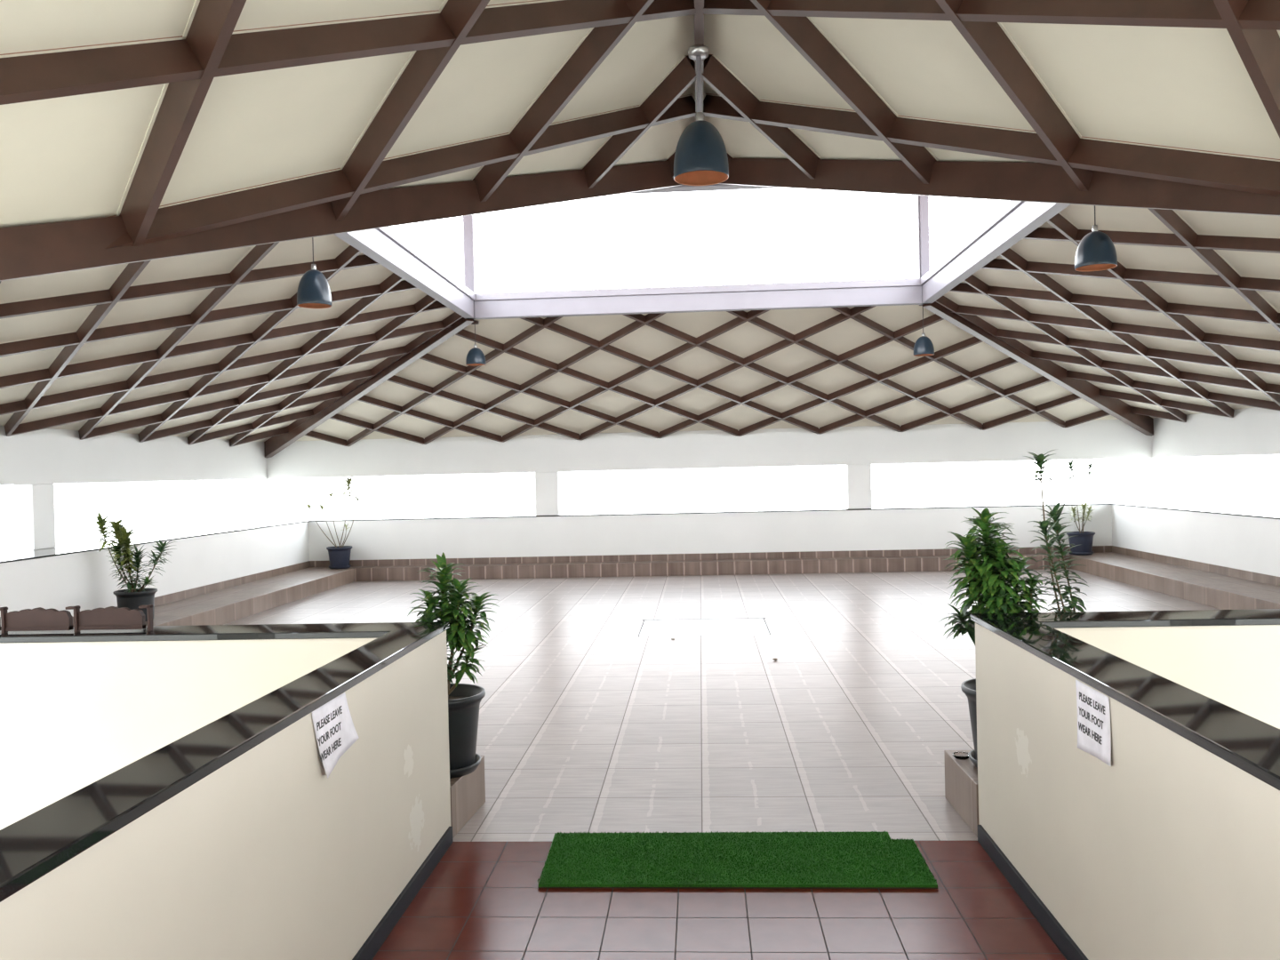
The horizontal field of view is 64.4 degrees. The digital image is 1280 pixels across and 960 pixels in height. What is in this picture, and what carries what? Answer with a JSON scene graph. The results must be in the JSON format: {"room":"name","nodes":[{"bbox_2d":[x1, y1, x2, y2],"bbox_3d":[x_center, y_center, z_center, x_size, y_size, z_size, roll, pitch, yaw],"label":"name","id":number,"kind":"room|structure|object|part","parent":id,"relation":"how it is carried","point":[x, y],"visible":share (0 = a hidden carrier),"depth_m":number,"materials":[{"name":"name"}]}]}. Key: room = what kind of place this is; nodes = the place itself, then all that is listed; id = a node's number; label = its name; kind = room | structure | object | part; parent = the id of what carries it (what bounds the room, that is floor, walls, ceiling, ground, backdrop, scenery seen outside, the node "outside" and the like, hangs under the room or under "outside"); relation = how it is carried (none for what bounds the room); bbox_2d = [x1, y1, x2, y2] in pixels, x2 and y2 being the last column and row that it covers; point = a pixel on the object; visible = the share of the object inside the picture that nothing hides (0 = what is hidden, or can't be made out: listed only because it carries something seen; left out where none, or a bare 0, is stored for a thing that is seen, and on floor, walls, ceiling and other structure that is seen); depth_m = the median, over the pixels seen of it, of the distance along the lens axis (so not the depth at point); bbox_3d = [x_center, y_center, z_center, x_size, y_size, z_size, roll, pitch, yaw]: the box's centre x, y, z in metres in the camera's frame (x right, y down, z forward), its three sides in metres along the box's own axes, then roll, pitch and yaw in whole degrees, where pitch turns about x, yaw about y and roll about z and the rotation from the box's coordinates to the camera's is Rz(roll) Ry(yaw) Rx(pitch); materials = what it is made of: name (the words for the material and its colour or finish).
{"room":"meditation hall","nodes":[
{"label":"meditation hall","id":0,"kind":"room"},
{"bbox_2d":[0,425,267,485],"bbox_3d":[-7.733,-0.309,11.694,0.250,0.752,16.060,-1,1,3],"label":"wall","id":1,"kind":"structure","parent":0,"point":[46,455],"depth_m":14.48,"materials":[{"name":"white paint"}]},
{"bbox_2d":[0,521,309,617],"bbox_3d":[-7.181,1.466,12.648,0.900,1.167,14.130,-1,1,3],"label":"wall","id":2,"kind":"structure","parent":0,"point":[85,580],"depth_m":14.02,"materials":[{"name":"white paint"}]},
{"bbox_2d":[13,483,55,550],"bbox_3d":[-7.647,0.462,12.835,0.250,0.818,0.430,-1,1,3],"label":"trim","id":3,"kind":"structure","parent":2,"relation":"attached to","point":[34,504],"depth_m":12.64,"materials":[{"name":"white paint"}]},
{"bbox_2d":[0,520,310,563],"bbox_3d":[-7.202,0.871,12.783,0.970,0.020,13.910,-1,1,3],"label":"trim","id":4,"kind":"structure","parent":2,"relation":"on","point":[72,548],"depth_m":14.20,"materials":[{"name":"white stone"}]},
{"bbox_2d":[72,560,310,625],"bbox_3d":[-6.702,1.681,12.912,0.015,0.120,13.050,-1,1,3],"label":"baseboard","id":5,"kind":"structure","parent":2,"relation":"attached to","point":[212,588],"depth_m":15.95,"materials":[{"name":"brown tile"}]},
{"bbox_2d":[145,568,354,625],"bbox_3d":[-6.205,1.853,12.675,1.027,0.245,12.630,-1,1,3],"label":"ledge","id":6,"kind":"object","parent":2,"relation":"attached to","point":[229,604],"depth_m":15.03,"materials":[{"name":"brown tile"}]},
{"bbox_2d":[92,512,176,621],"bbox_3d":[-6.191,1.060,12.502,0.979,1.345,0.492,-1,1,-9],"label":"potted plant","id":7,"kind":"object","parent":6,"relation":"on","point":[132,597],"visible":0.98,"depth_m":12.40,"materials":[{"name":"green plant"}]},
{"bbox_3d":[-6.386,0.960,12.412,0.350,0.917,0.050,-2,1,-26],"label":"stem","id":8,"kind":"part","parent":7,"relation":"part of","materials":[{"name":"green plant"}]},
{"bbox_3d":[-6.205,1.545,12.506,0.490,0.375,0.490,-1,1,3],"label":"pot","id":9,"kind":"part","parent":7,"relation":"part of","materials":[{"name":"black plastic"}]},
{"bbox_3d":[-6.018,1.121,12.492,0.349,0.578,0.021,-1,1,6],"label":"stem","id":10,"kind":"part","parent":7,"relation":"part of","materials":[{"name":"green plant"}]},
{"bbox_2d":[254,479,273,521],"bbox_3d":[-7.248,0.387,19.582,0.250,0.818,0.270,-1,1,3],"label":"trim","id":11,"kind":"structure","parent":2,"relation":"attached to","point":[263,488],"depth_m":19.45,"materials":[{"name":"white paint"}]},
{"bbox_2d":[0,630,451,959],"bbox_3d":[-4.720,1.501,2.369,7.028,1.178,6.540,-1,1,3],"label":"wall","id":12,"kind":"structure","parent":0,"point":[266,856],"depth_m":4.04,"materials":[{"name":"beige paint"}]},
{"bbox_2d":[0,621,449,902],"bbox_3d":[-4.752,0.895,2.380,7.092,0.035,6.570,-1,1,3],"label":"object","id":13,"kind":"structure","parent":12,"relation":"on","point":[37,844],"depth_m":3.09,"materials":[{"name":"black stone"}]},
{"bbox_2d":[311,692,358,778],"bbox_3d":[-1.131,0.946,3.787,0.023,0.260,0.405,-1,1,4],"label":"paper notice","id":14,"kind":"object","parent":12,"relation":"attached to","point":[335,732],"visible":1,"depth_m":3.77,"materials":[{"name":"white paper"}]},
{"bbox_2d":[352,826,452,959],"bbox_3d":[-1.228,1.917,2.148,0.018,0.085,6.500,-1,1,4],"label":"baseboard","id":15,"kind":"structure","parent":12,"relation":"attached to","point":[374,941],"depth_m":4.53,"materials":[{"name":"stone"}]},
{"bbox_2d":[449,755,485,838],"bbox_3d":[-4.024,1.849,5.914,6.182,0.280,0.610,-1,1,3],"label":"plinth","id":16,"kind":"object","parent":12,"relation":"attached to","point":[468,792],"depth_m":5.68,"materials":[{"name":"beige tile"}]},
{"bbox_2d":[407,552,499,778],"bbox_3d":[-1.107,1.029,5.741,0.532,1.225,0.502,-1,1,36],"label":"potted plant","id":17,"kind":"object","parent":16,"relation":"on","point":[464,700],"visible":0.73,"depth_m":5.66,"materials":[{"name":"green plant"}]},
{"bbox_3d":[-1.087,0.951,5.810,0.039,0.625,0.115,-1,1,20],"label":"stem","id":18,"kind":"part","parent":17,"relation":"part of","materials":[{"name":"plant"}]},
{"bbox_3d":[-1.080,0.943,5.719,0.181,0.646,0.022,-1,1,23],"label":"stem","id":19,"kind":"part","parent":17,"relation":"part of","materials":[{"name":"green plant"}]},
{"bbox_3d":[-1.056,1.129,5.704,0.204,0.281,0.033,-1,1,10],"label":"stem","id":20,"kind":"part","parent":17,"relation":"part of","materials":[{"name":"green plant"}]},
{"bbox_3d":[-1.036,0.982,5.743,0.264,0.568,0.036,-1,1,1],"label":"stem","id":21,"kind":"part","parent":17,"relation":"part of","materials":[{"name":"green plant"}]},
{"bbox_3d":[-1.119,1.411,5.752,0.490,0.420,0.490,-1,1,3],"label":"pot","id":22,"kind":"part","parent":17,"relation":"part of","materials":[{"name":"black plastic"}]},
{"bbox_2d":[0,0,1279,447],"bbox_3d":[0.397,-1.662,7.894,16.616,1.993,22.295,-1,1,3],"label":"ceiling","id":23,"kind":"structure","parent":0,"point":[171,118],"depth_m":6.03,"materials":[{"name":"wood"}]},
{"bbox_2d":[296,237,331,308],"bbox_3d":[-2.954,-1.963,9.189,0.301,0.776,0.301,-1,1,3],"label":"pendant lamp","id":24,"kind":"object","parent":23,"relation":"hanging from","point":[314,291],"visible":0.94,"depth_m":9.09,"materials":[{"name":"blue metal"}]},
{"bbox_3d":[-2.958,-2.127,9.188,0.009,0.425,0.009,-1,1,3],"label":"cord","id":25,"kind":"part","parent":24,"relation":"part of","materials":[{"name":"grey metal"}]},
{"bbox_3d":[-2.949,-1.739,9.191,0.301,0.327,0.301,-1,1,3],"label":"lamp shade","id":26,"kind":"part","parent":24,"relation":"part of","materials":[{"name":"metal"}]},
{"bbox_2d":[0,160,682,280],"bbox_3d":[-1.256,-1.522,5.618,0.060,1.971,6.201,-1,1,34],"label":"ceiling beam","id":27,"kind":"structure","parent":23,"relation":"attached to","point":[28,251],"depth_m":5.03,"materials":[{"name":"brown paint"}]},
{"bbox_2d":[264,317,474,458],"bbox_3d":[-4.830,-1.519,17.065,0.130,2.144,6.860,-2,1,-45],"label":"trim","id":28,"kind":"structure","parent":23,"relation":"attached to","point":[273,447],"depth_m":16.75,"materials":[{"name":"brown paint"}]},
{"bbox_2d":[334,226,475,318],"bbox_3d":[-2.630,-2.456,11.460,0.200,0.346,6.459,-1,1,3],"label":"trim","id":29,"kind":"structure","parent":23,"relation":"attached to","point":[385,246],"depth_m":11.45,"materials":[{"name":"white paint"}]},
{"bbox_2d":[462,214,476,319],"bbox_3d":[-2.453,-3.276,14.586,0.150,1.916,0.130,-1,1,3],"label":"trim","id":30,"kind":"structure","parent":29,"relation":"on","point":[468,220],"depth_m":14.52,"materials":[{"name":"white paint"}]},
{"bbox_2d":[465,320,485,365],"bbox_3d":[-2.433,-2.023,15.008,0.287,0.638,0.287,-1,1,3],"label":"pendant lamp","id":31,"kind":"object","parent":23,"relation":"hanging from","point":[475,356],"visible":0.99,"depth_m":14.92,"materials":[{"name":"blue metal"}]},
{"bbox_3d":[-2.428,-1.829,15.010,0.287,0.250,0.287,-1,1,3],"label":"lamp shade","id":32,"kind":"part","parent":31,"relation":"part of","materials":[{"name":"metal"}]},
{"bbox_2d":[474,278,921,319],"bbox_3d":[0.785,-2.567,14.422,6.329,0.346,0.200,-1,1,3],"label":"trim","id":33,"kind":"structure","parent":23,"relation":"attached to","point":[905,291],"depth_m":14.34,"materials":[{"name":"white paint"}]},
{"bbox_2d":[694,0,703,120],"bbox_3d":[0.144,-2.444,2.534,0.050,0.140,11.531,-1,1,3],"label":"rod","id":34,"kind":"structure","parent":23,"relation":"attached to","point":[699,4],"depth_m":5.44,"materials":[{"name":"brown paint"}]},
{"bbox_2d":[673,44,728,185],"bbox_3d":[0.335,-2.048,5.681,0.307,0.721,0.307,-1,1,3],"label":"pendant lamp","id":35,"kind":"object","parent":34,"relation":"hanging from","point":[700,156],"visible":1,"depth_m":5.60,"materials":[{"name":"blue metal"}]},
{"bbox_3d":[0.331,-2.207,5.679,0.028,0.380,0.028,-1,1,3],"label":"rod","id":36,"kind":"part","parent":35,"relation":"part of","materials":[{"name":"white metal"}]},
{"bbox_3d":[0.340,-1.847,5.683,0.307,0.318,0.307,-1,1,3],"label":"lamp shade","id":37,"kind":"part","parent":35,"relation":"part of","materials":[{"name":"metal"}]},
{"bbox_2d":[913,304,934,356],"bbox_3d":[4.048,-2.159,14.513,0.287,0.749,0.287,-1,1,3],"label":"pendant lamp","id":38,"kind":"object","parent":23,"relation":"hanging from","point":[924,346],"visible":0.95,"depth_m":14.42,"materials":[{"name":"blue metal"}]},
{"bbox_3d":[4.054,-1.919,14.516,0.287,0.270,0.287,-1,1,3],"label":"lamp shade","id":39,"kind":"part","parent":38,"relation":"part of","materials":[{"name":"metal"}]},
{"bbox_2d":[920,200,1070,304],"bbox_3d":[3.826,-2.607,11.077,0.200,0.346,6.459,-1,1,3],"label":"trim","id":40,"kind":"structure","parent":23,"relation":"attached to","point":[1015,220],"depth_m":10.99,"materials":[{"name":"white metal"}]},
{"bbox_2d":[917,195,929,303],"bbox_3d":[3.963,-3.426,14.205,0.140,1.916,0.120,-1,1,3],"label":"post","id":41,"kind":"object","parent":40,"relation":"on","point":[923,201],"depth_m":14.14,"materials":[{"name":"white paint"}]},
{"bbox_2d":[718,158,1279,215],"bbox_3d":[1.938,-1.596,5.428,0.060,1.971,6.201,-2,1,-28],"label":"trim","id":42,"kind":"structure","parent":23,"relation":"attached to","point":[1039,182],"depth_m":5.39,"materials":[{"name":"brown paint"}]},
{"bbox_2d":[0,480,1279,552],"bbox_3d":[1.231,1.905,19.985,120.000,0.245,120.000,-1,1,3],"label":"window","id":43,"kind":"structure","parent":0,"point":[72,525],"depth_m":57.60,"materials":[{"name":"glass"}]},
{"bbox_2d":[266,419,1151,560],"bbox_3d":[1.110,0.410,19.099,16.488,2.757,0.250,-1,1,3],"label":"wall","id":44,"kind":"structure","parent":0,"point":[1105,438],"depth_m":18.97,"materials":[{"name":"white paint"}]},
{"bbox_2d":[534,472,559,515],"bbox_3d":[-1.755,0.259,19.276,0.440,0.818,0.230,-1,1,3],"label":"trim","id":45,"kind":"structure","parent":44,"relation":"attached to","point":[547,484],"depth_m":19.16,"materials":[{"name":"white paint"}]},
{"bbox_2d":[309,503,1111,521],"bbox_3d":[1.139,0.611,19.104,14.940,0.020,0.300,-1,1,3],"label":"trim","id":46,"kind":"structure","parent":44,"relation":"on","point":[1077,503],"depth_m":19.00,"materials":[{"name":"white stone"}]},
{"bbox_2d":[309,545,1111,567],"bbox_3d":[1.150,1.434,18.975,14.950,0.120,0.015,-1,1,3],"label":"ledge","id":47,"kind":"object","parent":44,"relation":"attached to","point":[1095,548],"depth_m":18.99,"materials":[{"name":"brown tile"}]},
{"bbox_2d":[301,552,1120,581],"bbox_3d":[1.143,1.619,18.774,14.980,0.245,0.420,-1,1,3],"label":"trim","id":48,"kind":"structure","parent":44,"relation":"attached to","point":[919,563],"depth_m":18.61,"materials":[{"name":"brown tile"}]},
{"bbox_2d":[302,476,362,568],"bbox_3d":[-5.747,0.794,19.077,1.162,1.726,0.470,-1,1,12],"label":"potted plant","id":49,"kind":"object","parent":48,"relation":"on","point":[339,556],"visible":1,"depth_m":18.96,"materials":[{"name":"green plant"}]},
{"bbox_3d":[-5.941,0.915,19.077,0.565,0.818,0.044,-1,1,3],"label":"stem","id":50,"kind":"part","parent":49,"relation":"part of","materials":[{"name":"plant"}]},
{"bbox_3d":[-5.828,0.921,19.083,0.310,0.795,0.027,-1,1,9],"label":"stem","id":51,"kind":"part","parent":49,"relation":"part of","materials":[{"name":"plant"}]},
{"bbox_3d":[-5.715,0.798,19.090,0.200,1.034,0.035,-1,1,6],"label":"stem","id":52,"kind":"part","parent":49,"relation":"part of","materials":[{"name":"plant"}]},
{"bbox_3d":[-5.638,1.445,19.063,0.470,0.380,0.470,-1,1,3],"label":"pot","id":53,"kind":"part","parent":49,"relation":"part of","materials":[{"name":"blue plastic"}]},
{"bbox_3d":[-5.549,0.675,19.018,0.268,1.274,0.104,-1,1,3],"label":"stem","id":54,"kind":"part","parent":49,"relation":"part of","materials":[{"name":"plant"}]},
{"bbox_3d":[-5.453,0.843,19.037,0.349,0.935,0.029,-1,1,-2],"label":"stem","id":55,"kind":"part","parent":49,"relation":"part of","materials":[{"name":"plant"}]},
{"bbox_2d":[1064,458,1096,555],"bbox_3d":[7.914,0.474,18.251,0.590,1.731,0.480,-1,1,3],"label":"potted plant","id":56,"kind":"object","parent":48,"relation":"on","point":[1084,540],"visible":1,"depth_m":18.15,"materials":[{"name":"green plant"}]},
{"bbox_3d":[7.817,0.362,18.229,0.193,1.273,0.113,-1,1,3],"label":"stem","id":57,"kind":"part","parent":56,"relation":"part of","materials":[{"name":"green plant"}]},
{"bbox_3d":[7.924,1.129,18.258,0.480,0.380,0.480,-1,1,3],"label":"pot","id":58,"kind":"part","parent":56,"relation":"part of","materials":[{"name":"blue plastic"}]},
{"bbox_3d":[8.011,0.367,18.232,0.159,1.252,0.022,-1,1,11],"label":"stem","id":59,"kind":"part","parent":56,"relation":"part of","materials":[{"name":"green plant"}]},
{"bbox_2d":[845,464,871,509],"bbox_3d":[4.073,0.123,18.930,0.440,0.818,0.230,-1,1,3],"label":"trim","id":60,"kind":"structure","parent":44,"relation":"attached to","point":[858,477],"depth_m":18.82,"materials":[{"name":"white paint"}]},
{"bbox_2d":[922,301,1153,436],"bbox_3d":[6.693,-1.788,16.381,6.827,2.144,0.130,-2,1,-39],"label":"trim","id":61,"kind":"structure","parent":44,"relation":"attached to","point":[1120,410],"depth_m":16.39,"materials":[{"name":"brown paint"}]},
{"bbox_2d":[223,568,1220,959],"bbox_3d":[0.563,1.876,8.904,14.980,0.050,20.200,-1,1,3],"label":"floor","id":62,"kind":"structure","parent":0,"point":[587,723],"depth_m":6.97,"materials":[{"name":"white tile"}]},
{"bbox_2d":[0,604,153,633],"bbox_3d":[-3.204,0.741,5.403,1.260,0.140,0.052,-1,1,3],"label":"bench","id":63,"kind":"object","parent":62,"relation":"on","point":[39,619],"visible":1,"depth_m":5.38,"materials":[{"name":"brown wood"}]},
{"bbox_3d":[-3.404,0.746,5.409,0.060,0.140,0.040,-1,1,3],"label":"post","id":64,"kind":"part","parent":63,"relation":"part of","materials":[{"name":"brown wood"}]},
{"bbox_3d":[-3.204,0.739,5.407,0.360,0.120,0.044,-1,1,3],"label":"panel","id":65,"kind":"part","parent":63,"relation":"part of","materials":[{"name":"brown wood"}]},
{"bbox_3d":[-3.005,0.737,5.385,0.060,0.140,0.040,-1,1,3],"label":"post","id":66,"kind":"part","parent":63,"relation":"part of","materials":[{"name":"brown wood"}]},
{"bbox_3d":[-2.805,0.730,5.383,0.360,0.120,0.044,-1,1,3],"label":"panel","id":67,"kind":"part","parent":63,"relation":"part of","materials":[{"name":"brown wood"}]},
{"bbox_3d":[-2.606,0.728,5.362,0.060,0.140,0.040,-1,1,3],"label":"post","id":68,"kind":"part","parent":63,"relation":"part of","materials":[{"name":"brown wood"}]},
{"bbox_2d":[536,830,937,888],"bbox_3d":[0.459,1.875,5.045,1.870,0.029,0.687,-1,1,3],"label":"mat","id":69,"kind":"object","parent":62,"relation":"on","point":[801,860],"visible":1,"depth_m":4.98,"materials":[{"name":"green carpet"}]},
{"bbox_2d":[1023,449,1088,612],"bbox_3d":[2.423,0.694,5.535,0.653,1.728,0.440,-1,1,3],"label":"potted plant","id":70,"kind":"object","parent":62,"relation":"on","point":[1054,514],"visible":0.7,"depth_m":5.51,"materials":[{"name":"green plant"}]},
{"bbox_3d":[2.293,0.533,5.515,0.215,1.302,0.019,-1,1,10],"label":"stem","id":71,"kind":"part","parent":70,"relation":"part of","materials":[{"name":"green plant"}]},
{"bbox_3d":[2.291,0.713,5.442,0.240,0.942,0.014,-1,1,3],"label":"stem","id":72,"kind":"part","parent":70,"relation":"part of","materials":[{"name":"green plant"}]},
{"bbox_3d":[2.378,0.680,5.572,0.200,1.002,0.023,-1,1,3],"label":"stem","id":73,"kind":"part","parent":70,"relation":"part of","materials":[{"name":"green plant"}]},
{"bbox_2d":[975,622,1279,959],"bbox_3d":[5.016,1.274,1.791,6.940,1.178,6.540,-1,1,3],"label":"wall","id":74,"kind":"structure","parent":0,"point":[1169,850],"depth_m":3.69,"materials":[{"name":"beige paint"}]},
{"bbox_2d":[944,750,978,837],"bbox_3d":[4.799,1.643,5.410,6.100,0.280,0.650,-1,1,3],"label":"ledge","id":75,"kind":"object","parent":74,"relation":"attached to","point":[961,776],"depth_m":5.56,"materials":[{"name":"beige tile"}]},
{"bbox_2d":[952,752,968,759],"bbox_3d":[1.818,1.560,5.740,0.100,0.022,0.100,-1,1,3],"label":"dish","id":76,"kind":"object","parent":75,"relation":"on","point":[961,756],"visible":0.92,"depth_m":5.76,"materials":[{"name":"silver glass"}]},
{"bbox_2d":[938,506,1051,767],"bbox_3d":[1.962,0.856,5.580,0.590,1.427,0.490,-1,1,22],"label":"potted plant","id":77,"kind":"object","parent":75,"relation":"on","point":[988,585],"visible":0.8,"depth_m":5.48,"materials":[{"name":"green plant"}]},
{"bbox_3d":[2.020,1.338,5.566,0.490,0.420,0.490,-1,1,3],"label":"pot","id":78,"kind":"part","parent":77,"relation":"part of","materials":[{"name":"black plastic"}]},
{"bbox_3d":[1.907,0.772,5.567,0.253,0.846,0.024,-1,1,-13],"label":"stem","id":79,"kind":"part","parent":77,"relation":"part of","materials":[{"name":"green plant"}]},
{"bbox_2d":[977,824,1088,959],"bbox_3d":[1.565,1.851,1.982,0.018,0.085,6.500,-1,1,3],"label":"baseboard","id":80,"kind":"structure","parent":74,"relation":"attached to","point":[1050,924],"depth_m":4.38,"materials":[{"name":"stone"}]},
{"bbox_2d":[1075,680,1111,766],"bbox_3d":[1.637,0.881,3.677,0.013,0.252,0.345,-1,1,3],"label":"paper notice","id":81,"kind":"object","parent":74,"relation":"attached to","point":[1093,715],"visible":1,"depth_m":3.68,"materials":[{"name":"white paper"}]},
{"bbox_2d":[970,608,1279,790],"bbox_3d":[5.020,0.667,1.799,7.004,0.035,6.570,-1,1,3],"label":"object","id":82,"kind":"structure","parent":74,"relation":"on","point":[1250,744],"depth_m":3.68,"materials":[{"name":"black stone"}]},
{"bbox_2d":[1112,504,1279,576],"bbox_3d":[8.647,1.097,11.708,0.860,1.167,14.130,-1,1,3],"label":"wall","id":83,"kind":"structure","parent":0,"point":[1245,543],"depth_m":15.18,"materials":[{"name":"white paint"}]},
{"bbox_2d":[1145,456,1167,502],"bbox_3d":[9.456,-0.002,18.590,0.250,0.818,0.270,-1,1,3],"label":"trim","id":84,"kind":"structure","parent":83,"relation":"attached to","point":[1156,476],"depth_m":18.46,"materials":[{"name":"white paint"}]},
{"bbox_2d":[1070,554,1279,609],"bbox_3d":[7.781,1.527,11.864,0.907,0.245,12.590,-1,1,3],"label":"ledge","id":85,"kind":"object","parent":83,"relation":"attached to","point":[1219,591],"depth_m":14.31,"materials":[{"name":"brown tile"}]},
{"bbox_2d":[1111,502,1279,519],"bbox_3d":[8.656,0.501,11.841,0.930,0.020,13.910,-1,1,3],"label":"trim","id":86,"kind":"structure","parent":83,"relation":"on","point":[1213,509],"depth_m":15.67,"materials":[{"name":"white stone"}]},
{"bbox_2d":[1112,545,1279,586],"bbox_3d":[8.234,1.332,12.046,0.015,0.120,13.010,-1,1,3],"label":"baseboard","id":87,"kind":"structure","parent":83,"relation":"attached to","point":[1248,575],"depth_m":15.17,"materials":[{"name":"brown tile"}]},
{"bbox_2d":[1152,407,1279,457],"bbox_3d":[8.971,-0.699,10.702,0.250,0.752,16.060,-1,1,3],"label":"wall","id":88,"kind":"structure","parent":0,"point":[1255,430],"depth_m":16.05,"materials":[{"name":"white paint"}]},
{"bbox_3d":[0.268,-1.625,5.729,16.488,1.963,5.256,-1,1,3],"label":"ceiling","id":89,"kind":"structure","parent":0,"visible":0},
{"bbox_2d":[618,184,777,194],"bbox_3d":[0.412,-2.496,8.115,6.329,0.346,0.200,-1,1,3],"label":"trim","id":90,"kind":"structure","parent":89,"relation":"attached to","point":[716,187],"depth_m":8.11,"materials":[{"name":"white metal"}]},
{"bbox_2d":[1074,205,1117,271],"bbox_3d":[3.468,-2.056,7.747,0.297,0.873,0.297,-1,1,3],"label":"pendant lamp","id":91,"kind":"object","parent":89,"relation":"hanging from","point":[1096,251],"visible":0.95,"depth_m":7.66,"materials":[{"name":"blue metal"}]},
{"bbox_3d":[3.475,-1.757,7.749,0.297,0.274,0.297,-1,1,3],"label":"lamp shade","id":92,"kind":"part","parent":91,"relation":"part of","materials":[{"name":"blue metal"}]}
]}

